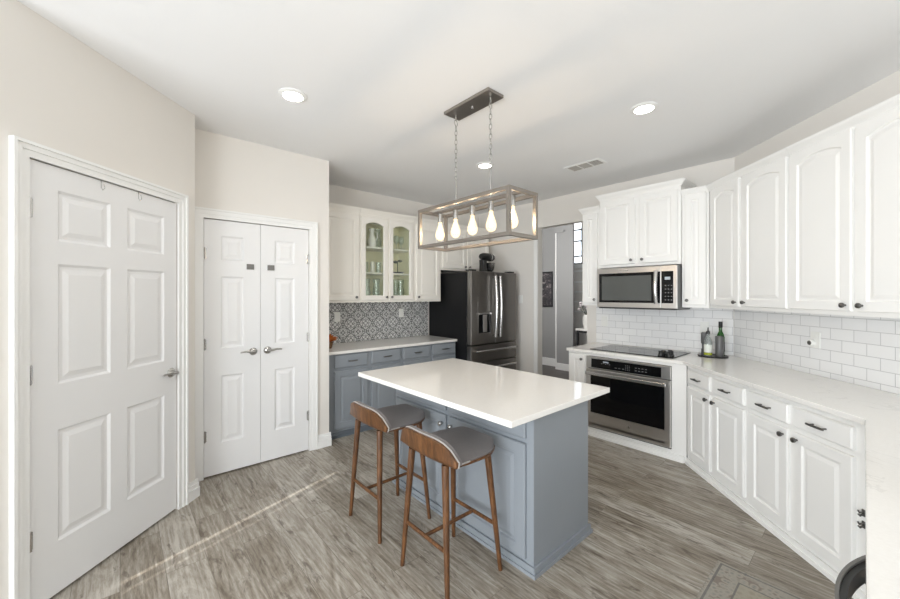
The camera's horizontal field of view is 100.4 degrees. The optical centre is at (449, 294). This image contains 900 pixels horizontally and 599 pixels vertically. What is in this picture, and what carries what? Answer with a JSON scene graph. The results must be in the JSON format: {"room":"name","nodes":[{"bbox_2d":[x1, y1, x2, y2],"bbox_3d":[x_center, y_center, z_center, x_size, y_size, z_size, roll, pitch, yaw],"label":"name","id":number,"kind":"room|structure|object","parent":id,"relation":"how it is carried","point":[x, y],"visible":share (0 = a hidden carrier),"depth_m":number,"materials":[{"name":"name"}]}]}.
{"room":"kitchen","nodes":[
{"label":"kitchen","id":0,"kind":"room"},
{"bbox_2d":[0,0,194,598],"bbox_3d":[-1.929,0.079,2.118,0.120,2.743,1.161,0,0,4],"label":"wall","id":1,"kind":"structure","parent":0,"point":[58,92],"depth_m":1.89,"materials":[{"name":"paint"}]},
{"bbox_2d":[9,135,188,598],"bbox_3d":[-1.856,0.381,2.108,0.026,2.138,0.990,0,0,4],"label":"trim","id":2,"kind":"structure","parent":1,"relation":"attached to","point":[21,150],"depth_m":1.67,"materials":[{"name":"white paint"}]},
{"bbox_2d":[30,159,178,598],"bbox_3d":[-1.863,0.411,2.105,0.096,2.054,0.851,0,0,4],"label":"door","id":3,"kind":"structure","parent":1,"relation":"in","point":[103,372],"depth_m":1.99,"materials":[{"name":"white paint"}]},
{"bbox_2d":[189,478,199,502],"bbox_3d":[-1.823,1.387,2.659,0.022,0.125,0.110,0,0,4],"label":"baseboard","id":4,"kind":"structure","parent":1,"relation":"attached to","point":[194,488],"depth_m":2.66,"materials":[{"name":"white paint"}]},
{"bbox_2d":[195,128,328,449],"bbox_3d":[-1.820,0.079,3.188,0.803,2.743,1.995,0,0,26],"label":"wall","id":5,"kind":"structure","parent":0,"point":[232,174],"depth_m":3.29,"materials":[{"name":"paint"}]},
{"bbox_2d":[204,218,259,477],"bbox_3d":[-1.777,0.417,3.073,0.415,2.041,0.096,0,0,-41],"label":"door","id":6,"kind":"structure","parent":5,"relation":"in","point":[231,249],"depth_m":3.07,"materials":[{"name":"white paint"}]},
{"bbox_2d":[195,206,317,481],"bbox_3d":[-1.616,0.384,3.209,0.980,2.133,0.026,0,0,-41],"label":"trim","id":7,"kind":"structure","parent":5,"relation":"attached to","point":[201,213],"depth_m":3.06,"materials":[{"name":"white paint"}]},
{"bbox_2d":[260,225,308,461],"bbox_3d":[-1.462,0.417,3.350,0.419,2.041,0.096,0,0,-41],"label":"door","id":8,"kind":"structure","parent":5,"relation":"in","point":[284,257],"depth_m":3.34,"materials":[{"name":"white paint"}]},
{"bbox_2d":[318,432,331,448],"bbox_3d":[-1.201,1.387,3.577,0.139,0.125,0.022,0,0,-41],"label":"baseboard","id":9,"kind":"structure","parent":5,"relation":"attached to","point":[324,440],"depth_m":3.58,"materials":[{"name":"white paint"}]},
{"bbox_2d":[329,184,478,343],"bbox_3d":[-0.595,0.079,5.177,2.915,2.743,0.120,0,0,-41],"label":"wall","id":10,"kind":"structure","parent":0,"point":[337,194],"depth_m":4.90,"materials":[{"name":"paint"}]},
{"bbox_2d":[329,202,360,302],"bbox_3d":[-1.320,-0.453,4.197,0.526,1.075,0.391,0,0,-41],"label":"upper cabinet","id":11,"kind":"object","parent":10,"relation":"attached to","point":[344,220],"visible":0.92,"depth_m":4.12,"materials":[{"name":"beige paint"}]},
{"bbox_2d":[329,301,427,342],"bbox_3d":[-0.981,0.328,4.750,1.767,0.483,0.010,0,0,-41],"label":"backsplash","id":12,"kind":"structure","parent":10,"relation":"attached to","point":[360,321],"depth_m":4.78,"materials":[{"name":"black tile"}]},
{"bbox_2d":[334,312,339,321],"bbox_3d":[-1.330,0.260,4.430,0.074,0.116,0.008,0,0,-41],"label":"wall outlet","id":13,"kind":"object","parent":12,"relation":"attached to","point":[336,314],"visible":1,"depth_m":4.42,"materials":[{"name":"white plastic"}]},
{"bbox_2d":[399,309,403,316],"bbox_3d":[-0.652,0.240,5.026,0.074,0.116,0.009,0,0,-41],"label":"light switch","id":14,"kind":"object","parent":12,"relation":"attached to","point":[401,311],"visible":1,"depth_m":5.02,"materials":[{"name":"white plastic"}]},
{"bbox_2d":[360,207,414,301],"bbox_3d":[-0.837,-0.453,4.621,0.756,1.075,0.391,0,0,-41],"label":"upper cabinet","id":15,"kind":"object","parent":10,"relation":"attached to","point":[395,241],"visible":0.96,"depth_m":4.67,"materials":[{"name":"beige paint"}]},
{"bbox_2d":[367,228,377,246],"bbox_3d":[-0.933,-0.681,4.503,0.120,0.225,0.109,0,0,-2],"label":"pitcher","id":16,"kind":"object","parent":15,"relation":"on","point":[372,240],"visible":0.84,"depth_m":4.47,"materials":[{"name":"white ceramic"}]},
{"bbox_2d":[370,261,374,271],"bbox_3d":[-0.936,-0.339,4.531,0.050,0.140,0.049,0,0,-41],"label":"candle holder","id":17,"kind":"object","parent":15,"relation":"on","point":[372,264],"visible":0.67,"depth_m":4.51,"materials":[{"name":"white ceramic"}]},
{"bbox_2d":[366,246,408,253],"bbox_3d":[-0.856,-0.559,4.643,0.702,0.018,0.282,0,0,-41],"label":"shelf","id":18,"kind":"object","parent":15,"relation":"attached to","point":[370,250],"depth_m":4.70,"materials":[{"name":"beige paint"}]},
{"bbox_2d":[366,272,408,275],"bbox_3d":[-0.856,-0.259,4.643,0.702,0.018,0.282,0,0,-41],"label":"shelf","id":19,"kind":"object","parent":15,"relation":"attached to","point":[367,273],"depth_m":4.65,"materials":[{"name":"beige paint"}]},
{"bbox_2d":[393,260,403,273],"bbox_3d":[-0.668,-0.359,4.779,0.170,0.182,0.167,0,0,-41],"label":"cake stand","id":20,"kind":"object","parent":15,"relation":"on","point":[398,260],"visible":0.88,"depth_m":4.76,"materials":[{"name":"clear glass"}]},
{"bbox_2d":[414,217,441,301],"bbox_3d":[-0.386,-0.453,5.018,0.441,1.075,0.391,0,0,-41],"label":"upper cabinet","id":21,"kind":"object","parent":10,"relation":"attached to","point":[427,263],"visible":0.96,"depth_m":4.88,"materials":[{"name":"beige paint"}]},
{"bbox_2d":[441,221,489,272],"bbox_3d":[0.138,-0.665,5.479,0.950,0.650,0.391,0,0,-41],"label":"upper cabinet","id":22,"kind":"object","parent":10,"relation":"attached to","point":[457,261],"visible":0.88,"depth_m":5.31,"materials":[{"name":"beige paint"}]},
{"bbox_2d":[50,365,852,598],"bbox_3d":[1.034,1.508,3.973,13.200,0.123,11.400,0,0,-41],"label":"floor","id":23,"kind":"structure","parent":0,"point":[282,527],"depth_m":2.17,"materials":[{"name":"grey wood"}]},
{"bbox_2d":[329,348,400,439],"bbox_3d":[-1.085,1.026,4.227,0.919,0.849,0.654,0,0,-41],"label":"base cabinet","id":24,"kind":"object","parent":23,"relation":"on","point":[346,387],"visible":0.5,"depth_m":3.91,"materials":[{"name":"blue paint"}]},
{"bbox_2d":[329,335,456,354],"bbox_3d":[-0.772,0.585,4.510,1.765,0.030,0.623,0,0,-41],"label":"countertop","id":25,"kind":"structure","parent":24,"relation":"on","point":[370,345],"depth_m":4.41,"materials":[{"name":"white stone"}]},
{"bbox_2d":[329,334,337,348],"bbox_3d":[-1.295,0.495,4.005,0.202,0.150,0.172,0,0,-41],"label":"decoration","id":26,"kind":"object","parent":25,"relation":"on","point":[331,338],"visible":0.42,"depth_m":3.98,"materials":[{"name":"orange plant"}]},
{"bbox_2d":[349,401,430,543],"bbox_3d":[-0.398,1.066,2.450,0.422,0.771,0.462,0,0,-41],"label":"bar stool","id":27,"kind":"object","parent":23,"relation":"on","point":[395,418],"visible":0.99,"depth_m":2.40,"materials":[{"name":"brown wood"}]},
{"bbox_2d":[401,342,454,365],"bbox_3d":[-0.424,1.026,4.809,0.839,0.849,0.654,0,0,-41],"label":"base cabinet","id":28,"kind":"object","parent":23,"relation":"on","point":[439,351],"visible":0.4,"depth_m":4.55,"materials":[{"name":"blue paint"}]},
{"bbox_2d":[400,425,502,598],"bbox_3d":[0.001,1.066,1.992,0.422,0.771,0.462,0,0,-41],"label":"bar stool","id":29,"kind":"object","parent":23,"relation":"on","point":[455,448],"visible":1,"depth_m":1.95,"materials":[{"name":"brown wood"}]},
{"bbox_2d":[429,269,517,369],"bbox_3d":[0.349,0.562,5.262,0.895,1.775,0.939,0,0,-41],"label":"refrigerator","id":30,"kind":"object","parent":23,"relation":"on","point":[477,309],"visible":0.68,"depth_m":4.93,"materials":[{"name":"metal"}]},
{"bbox_2d":[479,253,494,271],"bbox_3d":[0.511,-0.436,5.172,0.162,0.288,0.296,0,0,41],"label":"stand mixer","id":31,"kind":"object","parent":30,"relation":"on","point":[484,266],"visible":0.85,"depth_m":5.09,"materials":[{"name":"black plastic"}]},
{"bbox_2d":[487,263,494,271],"bbox_3d":[0.550,-0.383,5.216,0.162,0.121,0.162,0,0,41],"label":"bowl","id":32,"kind":"object","parent":31,"relation":"on","point":[490,266],"depth_m":5.16,"materials":[{"name":"metal"}]},
{"bbox_2d":[392,389,592,580],"bbox_3d":[0.202,1.026,2.585,0.621,0.849,1.325,0,0,-41],"label":"kitchen island","id":33,"kind":"object","parent":23,"relation":"on","point":[540,465],"visible":0.75,"depth_m":2.11,"materials":[{"name":"blue paint"}]},
{"bbox_2d":[358,358,609,427],"bbox_3d":[0.153,0.585,2.540,0.945,0.030,1.445,0,0,-41],"label":"island countertop","id":34,"kind":"structure","parent":33,"relation":"on","point":[507,397],"depth_m":2.29,"materials":[{"name":"white stone"}]},
{"bbox_2d":[569,351,586,382],"bbox_3d":[1.592,1.026,4.197,0.721,0.849,0.211,0,0,-41],"label":"base cabinet","id":35,"kind":"object","parent":23,"relation":"on","point":[577,360],"visible":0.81,"depth_m":3.98,"materials":[{"name":"white paint"}]},
{"bbox_2d":[576,328,586,345],"bbox_3d":[2.883,1.040,6.851,0.500,0.820,1.000,0,0,-41],"label":"console table","id":36,"kind":"object","parent":23,"relation":"on","point":[578,330],"visible":0.13,"depth_m":7.04,"materials":[{"name":"white wood"}]},
{"bbox_2d":[577,302,586,328],"bbox_3d":[2.580,0.377,7.035,0.296,0.504,0.356,0,0,-30],"label":"flower vase","id":37,"kind":"object","parent":36,"relation":"on","point":[580,303],"visible":0.37,"depth_m":7.04,"materials":[{"name":"white ceramic"}]},
{"bbox_2d":[587,353,687,462],"bbox_3d":[1.976,1.026,3.784,0.690,0.849,0.915,0,0,-41],"label":"base cabinet","id":38,"kind":"object","parent":23,"relation":"on","point":[678,451],"visible":0.41,"depth_m":3.30,"materials":[{"name":"white paint"}]},
{"bbox_2d":[585,356,671,448],"bbox_3d":[1.869,0.996,3.765,0.635,0.728,0.793,0,0,-41],"label":"wall oven","id":39,"kind":"object","parent":38,"relation":"in","point":[637,405],"visible":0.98,"depth_m":3.53,"materials":[{"name":"silver metal"}]},
{"bbox_2d":[566,342,899,598],"bbox_3d":[1.765,0.585,2.093,1.843,0.030,4.746,0,0,13],"label":"countertop","id":40,"kind":"structure","parent":38,"relation":"on","point":[878,410],"depth_m":1.82,"materials":[{"name":"white stone"}]},
{"bbox_2d":[591,345,690,358],"bbox_3d":[1.914,0.544,3.805,0.500,0.050,0.785,0,0,-41],"label":"cooktop","id":41,"kind":"object","parent":40,"relation":"in","point":[671,354],"visible":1,"depth_m":3.73,"materials":[{"name":"black glass"}]},
{"bbox_2d":[697,353,728,358],"bbox_3d":[2.433,0.564,3.472,0.240,0.012,0.240,0,0,-41],"label":"tray","id":42,"kind":"object","parent":40,"relation":"on","point":[699,354],"visible":0.8,"depth_m":3.42,"materials":[{"name":"black plastic"}]},
{"bbox_2d":[701,332,707,354],"bbox_3d":[2.389,0.454,3.522,0.054,0.213,0.053,0,0,-41],"label":"pepper grinder","id":43,"kind":"object","parent":42,"relation":"on","point":[704,337],"visible":0.68,"depth_m":3.50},
{"bbox_2d":[704,327,711,354],"bbox_3d":[2.373,0.430,3.449,0.065,0.262,0.064,0,0,-41],"label":"pump bottle","id":44,"kind":"object","parent":42,"relation":"on","point":[707,347],"visible":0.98,"depth_m":3.43,"materials":[{"name":"clear glass"}]},
{"bbox_2d":[715,336,723,356],"bbox_3d":[2.458,0.467,3.421,0.064,0.188,0.063,0,0,-41],"label":"canister","id":45,"kind":"object","parent":42,"relation":"on","point":[719,340],"visible":1,"depth_m":3.40,"materials":[{"name":"grey metal"}]},
{"bbox_2d":[717,321,724,355],"bbox_3d":[2.500,0.403,3.464,0.064,0.316,0.063,0,0,-41],"label":"oil bottle","id":46,"kind":"object","parent":42,"relation":"on","point":[720,324],"visible":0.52,"depth_m":3.45,"materials":[{"name":"green glass"}]},
{"bbox_2d":[685,367,747,511],"bbox_3d":[2.292,1.026,2.845,0.664,0.849,0.712,0,0,4],"label":"base cabinet","id":47,"kind":"object","parent":23,"relation":"on","point":[717,407],"visible":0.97,"depth_m":2.78,"materials":[{"name":"white paint"}]},
{"bbox_2d":[695,560,804,598],"bbox_3d":[1.189,1.445,1.403,1.240,0.008,0.600,0,0,-41],"label":"rug","id":48,"kind":"object","parent":23,"relation":"on","point":[725,581],"visible":1,"depth_m":1.85,"materials":[{"name":"beige fabric"}]},
{"bbox_2d":[745,387,865,598],"bbox_3d":[2.245,1.026,2.107,0.664,0.849,0.763,0,0,4],"label":"base cabinet","id":49,"kind":"object","parent":23,"relation":"on","point":[806,465],"visible":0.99,"depth_m":2.03,"materials":[{"name":"white paint"}]},
{"bbox_2d":[857,520,864,528],"bbox_3d":[1.931,1.081,1.764,0.029,0.034,0.014,0,0,4],"label":"hook","id":50,"kind":"object","parent":49,"relation":"attached to","point":[862,524],"visible":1,"depth_m":1.76,"materials":[{"name":"grey metal"}]},
{"bbox_2d":[857,509,864,516],"bbox_3d":[1.931,1.026,1.764,0.029,0.034,0.014,0,0,4],"label":"hook","id":51,"kind":"object","parent":49,"relation":"attached to","point":[863,510],"visible":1,"depth_m":1.76,"materials":[{"name":"grey metal"}]},
{"bbox_2d":[834,555,865,598],"bbox_3d":[1.255,1.136,0.890,0.536,0.613,0.478,0,0,-41],"label":"chair","id":52,"kind":"object","parent":23,"relation":"on","point":[852,576],"visible":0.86,"depth_m":1.12,"materials":[{"name":"black plastic"}]},
{"bbox_2d":[18,0,899,214],"bbox_3d":[-1.058,-1.353,2.133,7.630,0.120,11.400,0,0,-41],"label":"ceiling","id":53,"kind":"structure","parent":0,"point":[379,79],"depth_m":2.18,"materials":[{"name":"paint"}]},
{"bbox_2d":[278,88,306,102],"bbox_3d":[-1.015,-1.287,2.424,0.176,0.012,0.176,0,0,-41],"label":"recessed light","id":54,"kind":"object","parent":53,"relation":"in","point":[289,94],"visible":1,"depth_m":2.41,"materials":[{"name":"white paint"}]},
{"bbox_2d":[418,87,537,251],"bbox_3d":[0.151,-0.816,2.533,0.274,0.952,0.864,0,0,-41],"label":"pendant light","id":55,"kind":"object","parent":53,"relation":"hanging from","point":[487,96],"visible":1,"depth_m":2.46,"materials":[{"name":"metal"}]},
{"bbox_2d":[438,214,442,222],"bbox_3d":[-0.073,-0.572,2.789,0.037,0.064,0.036,0,0,-41],"label":"socket","id":56,"kind":"object","parent":55,"relation":"attached to","point":[440,216],"depth_m":2.77,"materials":[{"name":"silver metal"}]},
{"bbox_2d":[453,210,457,218],"bbox_3d":[0.039,-0.572,2.661,0.037,0.064,0.036,0,0,-41],"label":"socket","id":57,"kind":"object","parent":55,"relation":"attached to","point":[455,212],"depth_m":2.64,"materials":[{"name":"silver metal"}]},
{"bbox_2d":[470,205,474,215],"bbox_3d":[0.151,-0.572,2.533,0.037,0.064,0.036,0,0,-41],"label":"socket","id":58,"kind":"object","parent":55,"relation":"attached to","point":[472,207],"depth_m":2.52,"materials":[{"name":"silver metal"}]},
{"bbox_2d":[488,201,493,210],"bbox_3d":[0.264,-0.572,2.406,0.037,0.064,0.036,0,0,-41],"label":"socket","id":59,"kind":"object","parent":55,"relation":"attached to","point":[490,203],"depth_m":2.39,"materials":[{"name":"silver metal"}]},
{"bbox_2d":[512,195,515,206],"bbox_3d":[0.379,-0.572,2.274,0.037,0.064,0.036,0,0,-41],"label":"socket","id":60,"kind":"object","parent":55,"relation":"attached to","point":[513,196],"depth_m":2.26,"materials":[{"name":"silver metal"}]},
{"bbox_2d":[476,162,493,167],"bbox_3d":[0.348,-1.287,3.729,0.176,0.012,0.176,0,0,-41],"label":"recessed light","id":61,"kind":"object","parent":53,"relation":"in","point":[481,164],"visible":0.87,"depth_m":3.71,"materials":[{"name":"white paint"}]},
{"bbox_2d":[564,158,607,171],"bbox_3d":[1.348,-1.289,3.736,0.190,0.006,0.370,0,0,-41],"label":"ceiling vent","id":62,"kind":"object","parent":53,"relation":"in","point":[595,162],"visible":1,"depth_m":3.73,"materials":[{"name":"white metal"}]},
{"bbox_2d":[630,102,657,114],"bbox_3d":[1.341,-1.287,2.593,0.176,0.012,0.176,0,0,-41],"label":"recessed light","id":63,"kind":"object","parent":53,"relation":"in","point":[645,107],"visible":1,"depth_m":2.58,"materials":[{"name":"white paint"}]},
{"bbox_2d":[542,224,573,363],"bbox_3d":[1.541,-0.175,8.195,0.340,3.250,2.730,0,0,-41],"label":"wall","id":64,"kind":"structure","parent":0,"point":[565,240],"depth_m":7.26,"materials":[{"name":"grey paint"}]},
{"bbox_2d":[542,271,552,306],"bbox_3d":[1.990,-0.120,7.736,0.030,0.720,0.290,0,0,-41],"label":"framed picture","id":65,"kind":"object","parent":64,"relation":"attached to","point":[547,277],"visible":0.83,"depth_m":7.72},
{"bbox_2d":[542,357,568,370],"bbox_3d":[1.786,1.370,7.811,0.240,0.160,1.830,0,0,-41],"label":"baseboard","id":66,"kind":"structure","parent":64,"relation":"attached to","point":[545,361],"depth_m":7.59,"materials":[{"name":"white paint"}]},
{"bbox_2d":[555,233,556,368],"bbox_3d":[2.073,0.120,7.326,0.020,2.660,0.022,0,0,-41],"label":"trim","id":67,"kind":"structure","parent":64,"relation":"attached to","point":[555,233],"depth_m":7.32,"materials":[{"name":"white paint"}]},
{"bbox_2d":[574,264,586,345],"bbox_3d":[3.378,-0.175,6.834,0.100,3.250,3.400,0,0,-41],"label":"wall","id":68,"kind":"structure","parent":0,"point":[578,276],"depth_m":7.61,"materials":[{"name":"paint"}]},
{"bbox_2d":[574,223,582,263],"bbox_3d":[2.805,-1.090,7.462,0.050,0.920,0.900,0,0,-41],"label":"window","id":69,"kind":"structure","parent":68,"relation":"in","point":[578,227],"depth_m":7.68,"materials":[{"name":"grey glass"}]},
{"bbox_2d":[574,265,583,311],"bbox_3d":[2.776,-0.130,7.404,0.050,0.960,1.050,0,0,-41],"label":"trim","id":70,"kind":"structure","parent":68,"relation":"attached to","point":[575,266],"depth_m":7.59,"materials":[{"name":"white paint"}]},
{"bbox_2d":[479,157,733,374],"bbox_3d":[1.181,-0.175,5.301,0.115,3.250,4.800,0,0,-41],"label":"wall","id":71,"kind":"structure","parent":0,"point":[518,257],"depth_m":5.23,"materials":[{"name":"paint"}]},
{"bbox_2d":[518,295,522,302],"bbox_3d":[1.015,0.060,5.394,0.009,0.116,0.074,0,0,-41],"label":"light switch","id":72,"kind":"object","parent":71,"relation":"attached to","point":[520,297],"visible":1,"depth_m":5.39,"materials":[{"name":"white plastic"}]},
{"bbox_2d":[534,240,537,373],"bbox_3d":[1.188,0.263,5.191,0.018,2.375,0.060,0,0,-41],"label":"trim","id":73,"kind":"structure","parent":71,"relation":"attached to","point":[535,241],"depth_m":5.18,"materials":[{"name":"white paint"}]},
{"bbox_2d":[578,205,601,304],"bbox_3d":[1.691,-0.436,4.342,0.381,1.107,0.251,0,0,-41],"label":"upper cabinet","id":74,"kind":"object","parent":71,"relation":"attached to","point":[591,215],"visible":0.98,"depth_m":4.23,"materials":[{"name":"white paint"}]},
{"bbox_2d":[595,177,696,268],"bbox_3d":[2.029,-0.695,3.938,0.406,0.800,0.865,0,0,-41],"label":"upper cabinet","id":75,"kind":"object","parent":71,"relation":"attached to","point":[641,226],"visible":1,"depth_m":3.77,"materials":[{"name":"white paint"}]},
{"bbox_2d":[597,265,689,309],"bbox_3d":[1.989,-0.069,3.891,0.508,0.422,0.775,0,0,-41],"label":"microwave","id":76,"kind":"object","parent":75,"relation":"attached to","point":[648,287],"visible":0.96,"depth_m":3.71,"materials":[{"name":"silver metal"}]},
{"bbox_2d":[596,305,733,355],"bbox_3d":[2.216,0.345,4.027,0.010,0.448,1.350,0,0,-41],"label":"backsplash","id":77,"kind":"structure","parent":71,"relation":"attached to","point":[663,329],"depth_m":3.96,"materials":[{"name":"white tile"}]},
{"bbox_2d":[601,316,607,325],"bbox_3d":[1.832,0.310,4.449,0.008,0.116,0.074,0,0,-41],"label":"wall outlet","id":78,"kind":"object","parent":77,"relation":"attached to","point":[604,319],"visible":1,"depth_m":4.45,"materials":[{"name":"white plastic"}]},
{"bbox_2d":[700,321,708,332],"bbox_3d":[2.503,0.320,3.687,0.008,0.116,0.074,0,0,-41],"label":"wall outlet","id":79,"kind":"object","parent":77,"relation":"attached to","point":[703,325],"visible":0.86,"depth_m":3.69,"materials":[{"name":"white plastic"}]},
{"bbox_2d":[681,185,709,307],"bbox_3d":[2.375,-0.436,3.564,0.381,1.107,0.218,0,0,-41],"label":"upper cabinet","id":80,"kind":"object","parent":71,"relation":"attached to","point":[696,200],"visible":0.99,"depth_m":3.46,"materials":[{"name":"white paint"}]},
{"bbox_2d":[734,70,899,171],"bbox_3d":[2.565,0.079,0.931,0.120,2.743,5.185,0,0,4],"label":"wall","id":81,"kind":"structure","parent":0,"point":[887,87],"depth_m":2.60,"materials":[{"name":"paint"}]},
{"bbox_2d":[706,147,790,311],"bbox_3d":[2.445,-0.436,2.937,0.371,1.107,0.870,0,0,4],"label":"upper cabinet","id":82,"kind":"object","parent":81,"relation":"attached to","point":[750,205],"visible":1,"depth_m":2.83,"materials":[{"name":"white paint"}]},
{"bbox_2d":[734,309,899,393],"bbox_3d":[2.580,0.345,2.209,0.010,0.448,2.600,0,0,4],"label":"backsplash","id":83,"kind":"structure","parent":81,"relation":"attached to","point":[859,350],"depth_m":2.58,"materials":[{"name":"white tile"}]},
{"bbox_2d":[810,331,819,348],"bbox_3d":[2.600,0.320,2.670,0.008,0.116,0.074,0,0,3],"label":"wall outlet","id":84,"kind":"object","parent":83,"relation":"attached to","point":[815,336],"visible":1,"depth_m":2.66,"materials":[{"name":"white plastic"}]},
{"bbox_2d":[807,339,815,345],"bbox_3d":[2.584,0.342,2.686,0.026,0.047,0.048,0,0,4],"label":"plug","id":85,"kind":"object","parent":84,"relation":"attached to","point":[810,342],"visible":1,"depth_m":2.67,"materials":[{"name":"white plastic"}]},
{"bbox_2d":[786,93,899,317],"bbox_3d":[2.389,-0.436,2.057,0.371,1.107,0.890,0,0,4],"label":"upper cabinet","id":86,"kind":"object","parent":81,"relation":"attached to","point":[845,175],"visible":1,"depth_m":2.10,"materials":[{"name":"white paint"}]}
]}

